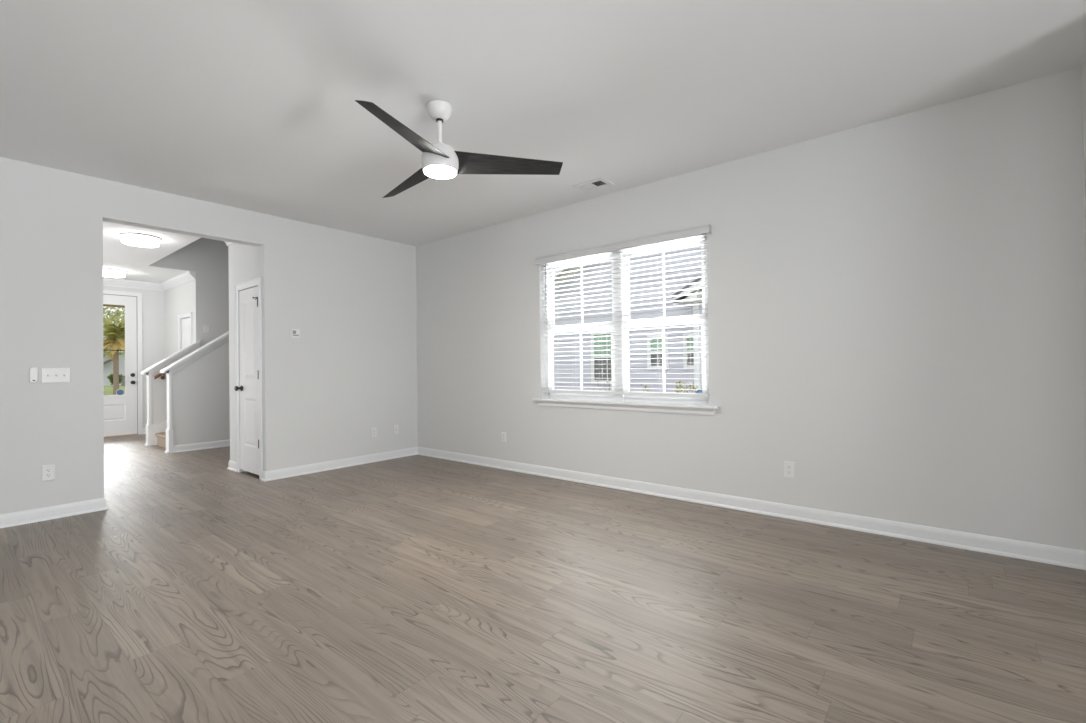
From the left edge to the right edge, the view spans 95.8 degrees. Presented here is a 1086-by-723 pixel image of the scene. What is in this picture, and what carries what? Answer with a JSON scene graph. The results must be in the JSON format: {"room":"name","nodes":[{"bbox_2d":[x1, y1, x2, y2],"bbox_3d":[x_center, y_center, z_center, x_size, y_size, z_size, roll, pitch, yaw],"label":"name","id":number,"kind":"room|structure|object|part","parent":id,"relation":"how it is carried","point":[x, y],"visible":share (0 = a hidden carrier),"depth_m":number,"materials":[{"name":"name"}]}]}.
{"room":"empty living room","nodes":[
{"label":"empty living room","id":0,"kind":"room"},
{"bbox_2d":[103,286,164,433],"bbox_3d":[-8.063,-0.060,7.924,0.120,2.740,3.380,-1,-1,39],"label":"wall","id":1,"kind":"structure","parent":0,"point":[152,300],"depth_m":8.94,"materials":[{"name":"paint"}]},
{"bbox_2d":[103,290,142,437],"bbox_3d":[-7.586,0.036,8.461,0.212,2.545,1.055,-1,-1,39],"label":"door","id":2,"kind":"structure","parent":1,"relation":"in","point":[123,414],"depth_m":8.70,"materials":[{"name":"paint"}]},
{"bbox_3d":[-7.557,-0.202,8.438,0.010,1.634,0.629,-1,-1,39],"label":"lite frame","id":3,"kind":"part","parent":2,"relation":"part of","materials":[{"name":"glass"}]},
{"bbox_2d":[116,389,123,394],"bbox_3d":[-7.425,0.540,8.617,0.002,0.111,0.111,-1,-1,39],"label":"sticker","id":4,"kind":"object","parent":2,"relation":"attached to","point":[119,391],"visible":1,"depth_m":8.62,"materials":[{"name":"blue plastic"}]},
{"bbox_2d":[164,280,193,357],"bbox_3d":[-6.326,-0.076,8.602,1.700,2.740,0.115,-1,-1,39],"label":"wall","id":5,"kind":"structure","parent":0,"point":[178,300],"depth_m":8.66,"materials":[{"name":"paint"}]},
{"bbox_2d":[103,271,195,290],"bbox_3d":[-5.852,-1.411,6.087,5.670,0.125,3.160,-1,-1,39],"label":"trim","id":6,"kind":"structure","parent":5,"relation":"attached to","point":[188,276],"depth_m":8.62,"materials":[{"name":"paint"}]},
{"bbox_2d":[178,312,192,350],"bbox_3d":[-6.011,0.241,8.285,0.708,2.094,0.068,-1,-1,39],"label":"door","id":7,"kind":"structure","parent":5,"relation":"in","point":[187,339],"depth_m":8.34,"materials":[{"name":"paint"}]},
{"bbox_2d":[149,237,228,423],"bbox_3d":[-4.714,-1.421,9.160,0.120,5.400,4.250,-1,-1,39],"label":"wall","id":8,"kind":"structure","parent":0,"point":[209,258],"depth_m":8.03,"materials":[{"name":"paint"}]},
{"bbox_2d":[145,376,152,445],"bbox_3d":[-6.034,0.724,7.503,0.155,1.115,0.067,-1,-1,39],"label":"newel post","id":9,"kind":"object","parent":8,"relation":"attached to","point":[149,427],"depth_m":7.47,"materials":[{"name":"paint"}]},
{"bbox_2d":[152,420,166,444],"bbox_3d":[-4.958,0.034,8.725,0.012,2.490,3.235,-1,-1,39],"label":"trim","id":10,"kind":"structure","parent":8,"relation":"attached to","point":[157,428],"depth_m":7.53,"materials":[{"name":"paint"}]},
{"bbox_2d":[154,372,165,379],"bbox_3d":[-5.237,-0.521,8.329,0.103,1.598,2.200,-1,-1,39],"label":"handrail","id":11,"kind":"object","parent":8,"relation":"attached to","point":[158,374],"visible":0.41,"depth_m":7.50,"materials":[{"name":"brown wood"}]},
{"bbox_2d":[140,340,199,376],"bbox_3d":[-5.860,-0.054,7.732,0.199,0.582,0.725,-1,-1,39],"label":"handrail","id":12,"kind":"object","parent":8,"relation":"attached to","point":[160,365],"depth_m":7.68,"materials":[{"name":"paint"}]},
{"bbox_2d":[204,325,209,331],"bbox_3d":[-5.522,-0.537,8.056,0.008,0.118,0.082,-1,-1,39],"label":"switch","id":13,"kind":"object","parent":8,"relation":"attached to","point":[206,327],"visible":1,"depth_m":8.06,"materials":[{"name":"white plastic"}]},
{"bbox_2d":[172,341,229,445],"bbox_3d":[-4.445,-0.106,7.752,0.115,2.740,2.385,-1,-1,39],"label":"wall","id":14,"kind":"structure","parent":0,"point":[200,389],"depth_m":7.08,"materials":[{"name":"paint"}]},
{"bbox_2d":[164,374,172,453],"bbox_3d":[-5.201,0.698,6.816,0.155,1.135,0.067,-1,-1,39],"label":"newel post","id":15,"kind":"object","parent":14,"relation":"attached to","point":[169,431],"depth_m":6.79,"materials":[{"name":"paint"}]},
{"bbox_2d":[160,331,228,375],"bbox_3d":[-4.542,-0.632,7.647,0.199,1.663,2.270,-1,-1,39],"label":"trim","id":16,"kind":"structure","parent":14,"relation":"attached to","point":[223,338],"depth_m":7.01,"materials":[{"name":"paint"}]},
{"bbox_2d":[173,439,229,452],"bbox_3d":[-4.385,1.214,7.685,0.024,0.098,2.315,-1,-1,39],"label":"baseboard","id":17,"kind":"structure","parent":14,"relation":"attached to","point":[222,443],"depth_m":7.04,"materials":[{"name":"paint"}]},
{"bbox_2d":[0,157,417,513],"bbox_3d":[-4.016,-0.146,3.721,0.135,2.740,7.238,-1,-1,39],"label":"wall","id":18,"kind":"structure","parent":0,"point":[351,370],"depth_m":4.55,"materials":[{"name":"paint"}]},
{"bbox_2d":[29,367,37,382],"bbox_3d":[-3.886,0.103,3.744,0.028,0.122,0.048,-1,-1,39],"label":"remote","id":19,"kind":"object","parent":18,"relation":"attached to","point":[33,371],"visible":1,"depth_m":3.73,"materials":[{"name":"white plastic"}]},
{"bbox_2d":[42,464,54,480],"bbox_3d":[-3.835,0.863,3.804,0.008,0.120,0.073,-1,-1,39],"label":"wall outlet","id":20,"kind":"object","parent":18,"relation":"attached to","point":[48,471],"visible":1,"depth_m":3.80,"materials":[{"name":"white plastic"}]},
{"bbox_2d":[0,497,107,527],"bbox_3d":[-4.941,1.177,2.547,0.159,0.098,4.046,-1,-1,39],"label":"baseboard","id":21,"kind":"structure","parent":18,"relation":"attached to","point":[82,507],"depth_m":3.81,"materials":[{"name":"paint"}]},
{"bbox_2d":[41,368,70,382],"bbox_3d":[-3.811,0.109,3.841,0.021,0.116,0.165,-1,-1,39],"label":"light switch","id":22,"kind":"object","parent":18,"relation":"attached to","point":[48,375],"visible":1,"depth_m":3.84,"materials":[{"name":"white plastic"}]},
{"bbox_2d":[289,329,299,337],"bbox_3d":[-2.653,-0.299,5.250,0.029,0.102,0.104,-1,-1,39],"label":"thermostat","id":23,"kind":"object","parent":18,"relation":"attached to","point":[293,333],"visible":1,"depth_m":5.23,"materials":[{"name":"white plastic"}]},
{"bbox_2d":[371,428,376,437],"bbox_3d":[-2.055,0.863,5.965,0.008,0.115,0.070,-1,-1,39],"label":"wall outlet","id":24,"kind":"object","parent":18,"relation":"attached to","point":[373,430],"visible":1,"depth_m":5.96,"materials":[{"name":"white plastic"}]},
{"bbox_2d":[393,425,397,433],"bbox_3d":[-1.856,0.861,6.201,0.016,0.115,0.070,-1,-1,39],"label":"cable plate","id":25,"kind":"object","parent":18,"relation":"attached to","point":[395,427],"visible":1,"depth_m":6.20,"materials":[{"name":"white plastic"}]},
{"bbox_2d":[228,243,258,471],"bbox_3d":[-2.041,-0.143,6.909,0.870,2.740,3.930,-1,-1,39],"label":"wall","id":26,"kind":"structure","parent":0,"point":[243,259],"depth_m":5.56,"materials":[{"name":"paint"}]},
{"bbox_2d":[227,460,235,471],"bbox_3d":[-3.079,1.184,6.131,0.264,0.098,1.454,-1,-1,39],"label":"baseboard","id":27,"kind":"structure","parent":26,"relation":"attached to","point":[231,464],"depth_m":5.58,"materials":[{"name":"paint"}]},
{"bbox_2d":[234,277,262,479],"bbox_3d":[-3.156,0.179,5.310,0.689,2.096,0.186,-1,-1,39],"label":"door","id":28,"kind":"structure","parent":26,"relation":"in","point":[248,307],"depth_m":5.31,"materials":[{"name":"paint"}]},
{"bbox_3d":[-3.350,0.295,5.395,0.062,0.062,0.070,-1,-1,39],"label":"knob","id":29,"kind":"part","parent":28,"relation":"part of","materials":[{"name":"brown metal"}]},
{"bbox_2d":[0,434,1085,722],"bbox_3d":[-2.337,1.243,2.418,15.920,0.100,7.358,-1,-1,39],"label":"floor","id":30,"kind":"structure","parent":0,"point":[414,588],"depth_m":2.27,"materials":[{"name":"brown wood"}]},
{"bbox_2d":[155,432,165,447],"bbox_3d":[-4.618,0.243,8.371,0.945,2.057,3.015,-1,-1,39],"label":"staircase","id":31,"kind":"structure","parent":30,"relation":"on","point":[161,437],"depth_m":7.38,"materials":[{"name":"beige carpet"}]},
{"bbox_2d":[0,0,1085,282],"bbox_3d":[-1.755,-1.608,3.192,15.920,0.120,9.300,-1,-1,39],"label":"ceiling","id":32,"kind":"structure","parent":0,"point":[251,105],"depth_m":2.79,"materials":[{"name":"paint"}]},
{"bbox_2d":[103,268,126,277],"bbox_3d":[-6.845,-1.400,7.767,0.384,0.092,0.384,-1,-1,39],"label":"ceiling lamp","id":33,"kind":"object","parent":32,"relation":"attached to","point":[107,272],"visible":0.7,"depth_m":7.70,"materials":[{"name":"white glass"}]},
{"bbox_3d":[-6.846,-1.436,7.768,0.384,0.020,0.384,-1,-1,39],"label":"ceiling plate","id":34,"kind":"part","parent":33,"relation":"part of","materials":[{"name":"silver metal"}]},
{"bbox_2d":[119,232,160,247],"bbox_3d":[-4.801,-1.442,5.854,0.384,0.092,0.384,-1,-1,39],"label":"ceiling lamp","id":35,"kind":"object","parent":32,"relation":"attached to","point":[133,239],"visible":1,"depth_m":5.76,"materials":[{"name":"white glass"}]},
{"bbox_3d":[-4.801,-1.478,5.854,0.384,0.020,0.384,-1,-1,39],"label":"ceiling plate","id":36,"kind":"part","parent":35,"relation":"part of","materials":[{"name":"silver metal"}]},
{"bbox_2d":[355,100,562,197],"bbox_3d":[-0.754,-1.350,3.029,1.285,0.422,1.296,-1,-1,39],"label":"ceiling fan","id":37,"kind":"object","parent":32,"relation":"hanging from","point":[439,160],"visible":1,"depth_m":2.99,"materials":[{"name":"white metal"}]},
{"bbox_3d":[-0.703,-1.228,2.633,0.190,0.087,0.772,-1,-1,13],"label":"fan blade","id":38,"kind":"part","parent":37,"relation":"part of","materials":[{"name":"grey wood"}]},
{"bbox_3d":[-0.897,-1.183,3.287,0.089,0.068,0.728,0,-1,-39],"label":"fan blade","id":39,"kind":"part","parent":37,"relation":"part of","materials":[{"name":"grey wood"}]},
{"bbox_3d":[-0.628,-1.149,2.999,0.195,0.018,0.195,-1,-1,39],"label":"lamp globe","id":40,"kind":"part","parent":37,"relation":"part of"},
{"bbox_3d":[-0.237,-1.226,3.074,0.719,0.101,0.115,-1,0,-11],"label":"fan blade","id":41,"kind":"part","parent":37,"relation":"part of","materials":[{"name":"grey wood"}]},
{"bbox_2d":[572,177,613,192],"bbox_3d":[0.443,-1.561,4.338,0.309,0.010,0.205,-1,-1,39],"label":"ceiling vent","id":42,"kind":"object","parent":32,"relation":"in","point":[600,182],"visible":1,"depth_m":4.33,"materials":[{"name":"metal"}]},
{"bbox_2d":[416,67,1085,550],"bbox_3d":[0.685,-0.196,4.628,6.240,2.740,0.140,-1,-1,39],"label":"wall","id":43,"kind":"structure","parent":0,"point":[897,305],"depth_m":3.34,"materials":[{"name":"paint"}]},
{"bbox_2d":[501,432,505,442],"bbox_3d":[-0.437,0.845,5.458,0.070,0.115,0.008,-1,-1,39],"label":"wall outlet","id":44,"kind":"object","parent":43,"relation":"attached to","point":[503,434],"visible":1,"depth_m":5.46,"materials":[{"name":"white plastic"}]},
{"bbox_2d":[532,235,719,414],"bbox_3d":[0.690,-0.316,4.592,1.940,1.528,0.200,-1,-1,39],"label":"window","id":45,"kind":"structure","parent":43,"relation":"in","point":[663,404],"depth_m":4.58,"materials":[{"name":"plastic"}]},
{"bbox_3d":[0.391,-0.663,4.938,0.809,0.718,0.026,-1,-1,39],"label":"sash","id":46,"kind":"part","parent":45,"relation":"part of","materials":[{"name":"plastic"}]},
{"bbox_3d":[0.381,-0.020,4.911,0.809,0.713,0.026,-1,-1,39],"label":"sash","id":47,"kind":"part","parent":45,"relation":"part of","materials":[{"name":"plastic"}]},
{"bbox_2d":[535,224,711,397],"bbox_3d":[0.668,-0.392,4.550,1.836,1.398,0.114,-1,-1,39],"label":"window blind","id":48,"kind":"object","parent":45,"relation":"attached to","point":[702,230],"visible":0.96,"depth_m":4.46,"materials":[{"name":"white plastic"}]},
{"bbox_3d":[0.132,-0.366,5.030,0.002,1.320,0.055,-1,-1,39],"label":"ladder cord","id":49,"kind":"part","parent":48,"relation":"part of","materials":[{"name":"white fabric"}]},
{"bbox_3d":[0.306,-0.369,4.887,0.002,1.320,0.055,-1,-1,39],"label":"ladder cord","id":50,"kind":"part","parent":48,"relation":"part of","materials":[{"name":"white fabric"}]},
{"bbox_3d":[0.545,-0.374,4.690,0.002,1.320,0.055,-1,-1,39],"label":"ladder cord","id":51,"kind":"part","parent":48,"relation":"part of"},
{"bbox_3d":[0.683,0.295,4.577,1.764,0.026,0.050,-1,-1,39],"label":"rail","id":52,"kind":"part","parent":48,"relation":"part of","materials":[{"name":"white plastic"}]},
{"bbox_3d":[1.003,-0.383,4.313,0.002,1.320,0.055,-1,-1,39],"label":"ladder cord","id":53,"kind":"part","parent":48,"relation":"part of","materials":[{"name":"white fabric"}]},
{"bbox_3d":[1.227,-0.387,4.128,0.002,1.320,0.055,-1,-1,39],"label":"ladder cord","id":54,"kind":"part","parent":48,"relation":"part of","materials":[{"name":"white fabric"}]},
{"bbox_3d":[1.078,-0.676,4.372,0.791,0.718,0.026,-1,-1,39],"label":"sash","id":55,"kind":"part","parent":45,"relation":"part of","materials":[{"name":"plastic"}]},
{"bbox_3d":[1.068,-0.034,4.345,0.791,0.713,0.026,-1,-1,39],"label":"sash","id":56,"kind":"part","parent":45,"relation":"part of","materials":[{"name":"plastic"}]},
{"bbox_2d":[261,447,1085,569],"bbox_3d":[0.040,1.126,3.845,6.040,0.098,1.892,-1,-1,39],"label":"baseboard","id":57,"kind":"structure","parent":43,"relation":"attached to","point":[1054,555],"depth_m":3.69,"materials":[{"name":"paint"}]},
{"bbox_2d":[784,461,794,478],"bbox_3d":[1.810,0.796,3.607,0.076,0.120,0.008,-1,-1,39],"label":"wall outlet","id":58,"kind":"object","parent":43,"relation":"attached to","point":[789,467],"visible":1,"depth_m":3.60,"materials":[{"name":"white plastic"}]},
{"bbox_2d":[1081,58,1085,251],"bbox_3d":[2.800,-0.241,2.382,0.120,2.740,0.638,-1,-1,39],"label":"wall","id":59,"kind":"structure","parent":0,"point":[1083,67],"depth_m":2.65,"materials":[{"name":"paint"}]},
{"label":"outside","id":60,"kind":"structure","parent":0,"visible":0},
{"bbox_2d":[104,385,124,395],"bbox_3d":[-45.658,2.548,63.524,128.680,0.100,200.000,-1,-1,39],"label":"lawn","id":61,"kind":"structure","parent":60,"point":[108,390],"depth_m":36.97,"materials":[{"name":"green plant"}]},
{"bbox_2d":[103,316,124,394],"bbox_3d":[-25.485,-0.388,29.121,2.505,4.687,2.498,-1,-1,39],"label":"palm tree","id":62,"kind":"object","parent":61,"relation":"on","point":[115,336],"visible":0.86,"depth_m":28.92,"materials":[{"name":"green plant"}]},
{"bbox_2d":[103,336,124,385],"bbox_3d":[-43.334,-0.466,50.593,10.200,5.650,18.000,-1,-1,39],"label":"house","id":63,"kind":"structure","parent":61,"relation":"on","point":[107,363],"depth_m":47.05,"materials":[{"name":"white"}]},
{"bbox_2d":[103,306,124,358],"bbox_3d":[-29.418,-1.370,31.986,5.391,6.797,5.255,-1,-1,39],"label":"leafy tree","id":64,"kind":"object","parent":61,"relation":"on","point":[112,318],"visible":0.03,"depth_m":32.11,"materials":[{"name":"green plant"}]},
{"bbox_2d":[107,374,122,384],"bbox_3d":[-38.625,1.632,44.281,1.118,1.243,1.142,-1,-1,39],"label":"hedge","id":65,"kind":"object","parent":61,"relation":"on","point":[110,377],"visible":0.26,"depth_m":44.07,"materials":[{"name":"green plant"}]},
{"bbox_2d":[121,376,124,385],"bbox_3d":[-38.924,1.793,46.219,0.600,0.950,1.250,-1,-1,39],"label":"stone planter","id":66,"kind":"object","parent":61,"relation":"on","point":[123,377],"visible":0.11,"depth_m":45.67,"materials":[{"name":"grey stone"}]},
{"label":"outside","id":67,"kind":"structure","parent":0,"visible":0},
{"bbox_2d":[103,304,124,307],"bbox_3d":[-8.053,-1.067,8.575,0.200,0.135,5.000,-1,-1,39],"label":"beam","id":68,"kind":"structure","parent":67,"point":[107,305],"depth_m":8.89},
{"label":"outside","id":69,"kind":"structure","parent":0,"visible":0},
{"bbox_3d":[23.737,1.337,21.958,31.320,0.100,55.922,-1,-1,39],"label":"yard","id":70,"kind":"structure","parent":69,"visible":0},
{"bbox_2d":[553,246,701,401],"bbox_3d":[6.177,-1.698,15.010,10.800,6.285,8.970,-1,-1,39],"label":"window blinds","id":71,"kind":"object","parent":70,"relation":"on","point":[676,360],"visible":0.27,"depth_m":13.36,"materials":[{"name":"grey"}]},
{"bbox_3d":[1.827,-0.120,14.003,1.080,1.520,0.040,-1,-1,39],"label":"window trim","id":72,"kind":"part","parent":71,"relation":"part of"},
{"bbox_3d":[1.828,-0.470,14.012,0.880,0.620,0.007,-1,-1,39],"label":"pane","id":73,"kind":"part","parent":71,"relation":"part of","materials":[{"name":"glass"}]},
{"bbox_3d":[1.837,0.220,14.006,0.880,0.640,0.007,-1,-1,39],"label":"pane","id":74,"kind":"part","parent":71,"relation":"part of","materials":[{"name":"glass"}]},
{"bbox_3d":[3.041,-0.449,13.014,0.400,0.330,0.007,-1,-1,39],"label":"pane","id":75,"kind":"part","parent":71,"relation":"part of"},
{"bbox_3d":[3.045,-0.054,13.010,0.400,0.340,0.007,-1,-1,39],"label":"pane","id":76,"kind":"part","parent":71,"relation":"part of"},
{"bbox_3d":[3.038,-0.249,13.005,0.600,0.930,0.040,-1,-1,39],"label":"window trim","id":77,"kind":"part","parent":71,"relation":"part of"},
{"bbox_3d":[3.825,-0.264,12.357,0.600,0.910,0.040,-1,-1,39],"label":"window trim","id":78,"kind":"part","parent":71,"relation":"part of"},
{"bbox_3d":[3.828,-0.459,12.365,0.400,0.320,0.007,-1,-1,39],"label":"pane","id":79,"kind":"part","parent":71,"relation":"part of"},
{"bbox_3d":[3.833,-0.074,12.362,0.400,0.330,0.007,-1,-1,39],"label":"pane","id":80,"kind":"part","parent":71,"relation":"part of","materials":[{"name":"glass"}]},
{"bbox_2d":[675,381,697,392],"bbox_3d":[2.660,0.907,9.502,0.800,1.078,0.785,-1,-1,39],"label":"leafy shrub","id":81,"kind":"object","parent":70,"relation":"on","point":[679,382],"visible":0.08,"depth_m":9.51,"materials":[{"name":"green plant"}]}
]}

